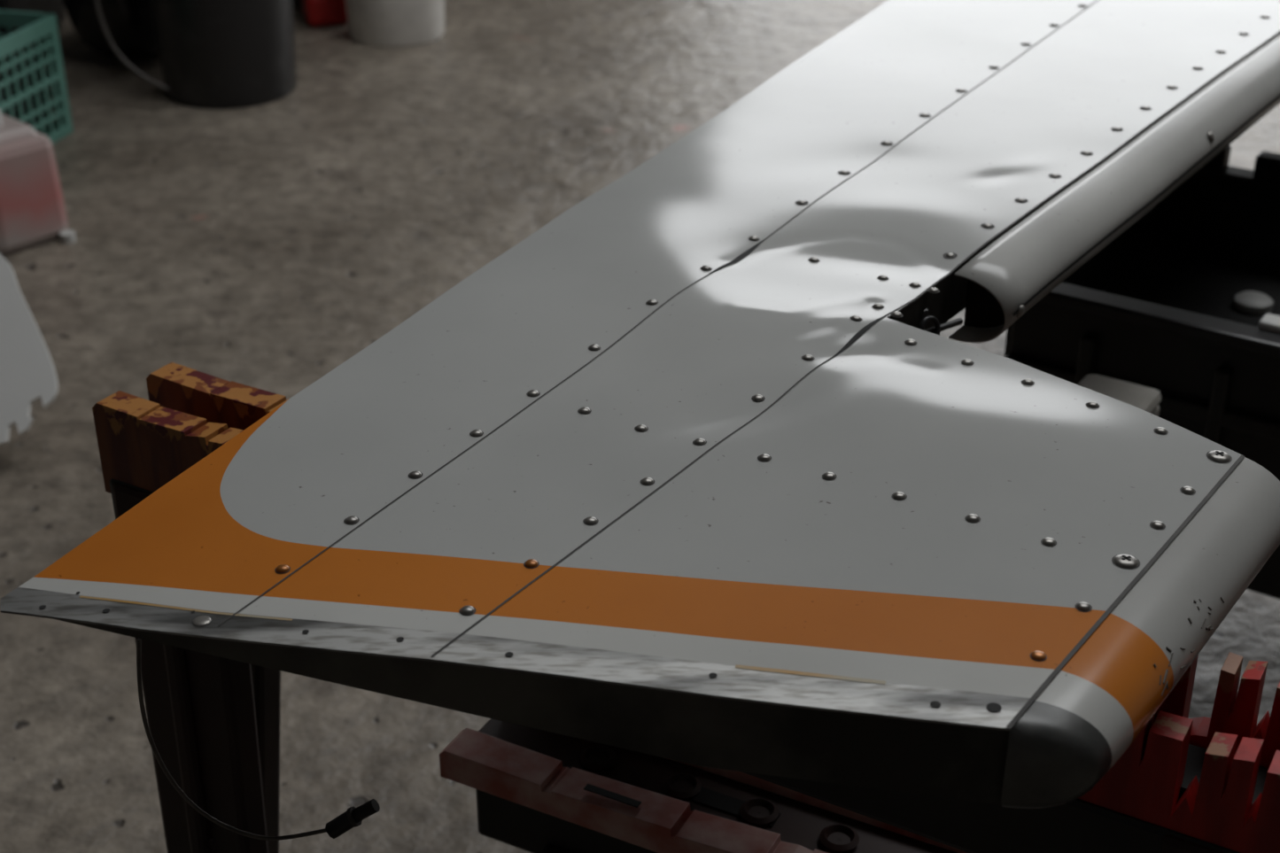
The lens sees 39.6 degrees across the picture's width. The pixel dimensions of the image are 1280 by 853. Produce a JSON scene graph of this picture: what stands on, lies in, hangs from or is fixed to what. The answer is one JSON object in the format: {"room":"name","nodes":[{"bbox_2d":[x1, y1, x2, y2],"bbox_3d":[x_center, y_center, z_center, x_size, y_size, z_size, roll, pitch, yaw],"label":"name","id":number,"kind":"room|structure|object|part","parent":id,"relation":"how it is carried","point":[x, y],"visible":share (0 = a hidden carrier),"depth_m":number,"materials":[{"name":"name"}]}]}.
{"room":"aircraft hangar","nodes":[
{"label":"aircraft hangar","id":0,"kind":"room"},
{"bbox_2d":[0,0,1279,852],"bbox_3d":[0.500,0.294,2.535,11.000,0.001,10.200,0,28,0],"label":"floor","id":1,"kind":"structure","parent":0,"point":[267,246],"depth_m":3.81,"materials":[{"name":"concrete"}]},
{"bbox_2d":[0,253,57,445],"bbox_3d":[-1.136,-0.144,2.971,0.324,0.362,0.330,-4,28,-8],"label":"panel","id":2,"kind":"object","parent":1,"relation":"on","point":[27,373],"visible":1,"depth_m":2.94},
{"bbox_2d":[0,0,65,49],"bbox_3d":[-2.150,-1.439,4.927,0.850,0.825,0.548,0,28,0],"label":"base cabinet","id":3,"kind":"object","parent":1,"relation":"on","point":[56,7],"visible":0.18,"depth_m":5.06,"materials":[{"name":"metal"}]},
{"bbox_2d":[0,9,73,144],"bbox_3d":[-1.635,-0.819,4.310,0.342,0.300,0.342,7,29,12],"label":"crate","id":4,"kind":"object","parent":1,"relation":"on","point":[25,94],"visible":0.7,"depth_m":4.33,"materials":[{"name":"green plastic"}]},
{"bbox_3d":[-1.595,-1.009,4.390,0.330,0.040,0.012,7,29,12],"label":"rail","id":5,"kind":"part","parent":4,"relation":"part of","materials":[{"name":"teal plastic"}]},
{"bbox_3d":[-1.475,-0.915,4.214,0.012,0.040,0.330,7,29,12],"label":"rail","id":6,"kind":"part","parent":4,"relation":"part of","materials":[{"name":"teal plastic"}]},
{"bbox_3d":[-1.475,-0.800,4.275,0.012,0.014,0.330,7,29,12],"label":"rail","id":7,"kind":"part","parent":4,"relation":"part of","materials":[{"name":"teal plastic"}]},
{"bbox_3d":[-1.595,-0.894,4.451,0.330,0.014,0.012,7,29,12],"label":"rail","id":8,"kind":"part","parent":4,"relation":"part of","materials":[{"name":"teal plastic"}]},
{"bbox_3d":[-1.475,-0.679,4.339,0.012,0.024,0.330,7,29,12],"label":"rail","id":9,"kind":"part","parent":4,"relation":"part of","materials":[{"name":"teal plastic"}]},
{"bbox_2d":[0,110,76,254],"bbox_3d":[-1.364,-0.540,3.801,0.262,0.284,0.179,24,36,37],"label":"plastic container","id":10,"kind":"object","parent":1,"relation":"on","point":[33,210],"visible":0.99,"depth_m":3.75,"materials":[{"name":"pink plastic"}]},
{"bbox_2d":[62,0,159,58],"bbox_3d":[-1.432,-1.272,4.948,0.376,0.490,0.368,0,28,0],"label":"tire","id":11,"kind":"object","parent":1,"relation":"on","point":[129,24],"visible":0.64,"depth_m":4.89,"materials":[{"name":"black rubber"}]},
{"bbox_2d":[93,0,296,108],"bbox_3d":[-1.111,-1.141,4.648,0.431,0.550,0.476,14,31,24],"label":"bucket","id":12,"kind":"object","parent":1,"relation":"on","point":[214,54],"visible":1,"depth_m":4.60,"materials":[{"name":"plastic"}]},
{"bbox_3d":[-1.320,-1.100,4.542,0.133,0.469,0.203,-14,31,-24],"label":"bail handle","id":13,"kind":"part","parent":12,"relation":"part of","materials":[{"name":"metal"}]},
{"bbox_2d":[293,0,301,8],"bbox_3d":[-1.000,-1.558,5.571,0.420,0.420,0.420,0,28,0],"label":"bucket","id":14,"kind":"object","parent":1,"relation":"on","point":[297,3],"visible":0.07,"depth_m":5.52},
{"bbox_2d":[300,0,348,26],"bbox_3d":[-0.941,-1.396,5.277,0.130,0.411,0.255,-8,29,-15],"label":"gas can","id":15,"kind":"object","parent":1,"relation":"on","point":[317,12],"visible":0.88,"depth_m":5.33,"materials":[{"name":"red plastic"}]},
{"bbox_2d":[345,0,444,47],"bbox_3d":[-0.720,-1.324,5.185,0.315,0.370,0.315,0,28,0],"label":"bucket","id":16,"kind":"object","parent":1,"relation":"on","point":[375,23],"visible":1,"depth_m":5.13,"materials":[{"name":"white plastic"}]},
{"bbox_2d":[92,362,1279,852],"bbox_3d":[-0.005,0.436,1.418,1.138,0.798,0.241,15,31,26],"label":"sawhorse","id":17,"kind":"object","parent":1,"relation":"on","point":[1184,784],"visible":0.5,"depth_m":1.39,"materials":[{"name":"brown wood"}]},
{"bbox_3d":[-0.367,0.396,1.579,0.096,0.718,0.221,-8,29,-14],"label":"leg","id":18,"kind":"part","parent":17,"relation":"part of","materials":[{"name":"brown wood"}]},
{"bbox_3d":[-0.386,0.333,1.697,0.185,0.718,0.043,15,31,26],"label":"leg","id":19,"kind":"part","parent":17,"relation":"part of","materials":[{"name":"brown wood"}]},
{"bbox_2d":[0,0,1279,808],"bbox_3d":[0.677,-0.502,2.284,0.760,0.076,3.401,14,31,25],"label":"aircraft elevator","id":20,"kind":"object","parent":17,"relation":"on","point":[699,468],"visible":1,"depth_m":1.22,"materials":[{"name":"grey paint"}]},
{"bbox_2d":[136,638,380,840],"bbox_3d":[-0.257,0.214,1.201,0.154,0.170,0.014,0,28,0],"label":"electrical cable","id":21,"kind":"object","parent":20,"relation":"hanging from","point":[353,817],"visible":1,"depth_m":1.23,"materials":[{"name":"black rubber"}]},
{"bbox_3d":[0.392,0.600,1.195,0.096,0.718,0.221,-8,29,-14],"label":"leg","id":22,"kind":"part","parent":17,"relation":"part of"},
{"bbox_2d":[439,718,968,852],"bbox_3d":[0.203,0.551,1.514,0.780,0.506,0.340,14,31,24],"label":"sawhorse","id":23,"kind":"object","parent":1,"relation":"on","point":[538,791],"visible":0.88,"depth_m":1.48,"materials":[{"name":"worn red paint"},{"name":"wood"},{"name":"dark metal"}]},
{"bbox_3d":[-0.033,0.583,1.555,0.068,0.410,0.219,-5,28,-10],"label":"leg","id":24,"kind":"part","parent":23,"relation":"part of","materials":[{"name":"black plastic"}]},
{"bbox_2d":[1003,145,1279,598],"bbox_3d":[1.011,0.102,2.213,1.040,0.638,0.556,17,32,29],"label":"utility cart","id":25,"kind":"object","parent":1,"relation":"on","point":[1183,305],"visible":0.33,"depth_m":2.13,"materials":[{"name":"black plastic"}]},
{"bbox_3d":[0.813,-0.164,2.358,0.050,0.016,0.050,0,28,0],"label":"pale lid","id":26,"kind":"part","parent":25,"relation":"part of","materials":[{"name":"white plastic"}]}
]}

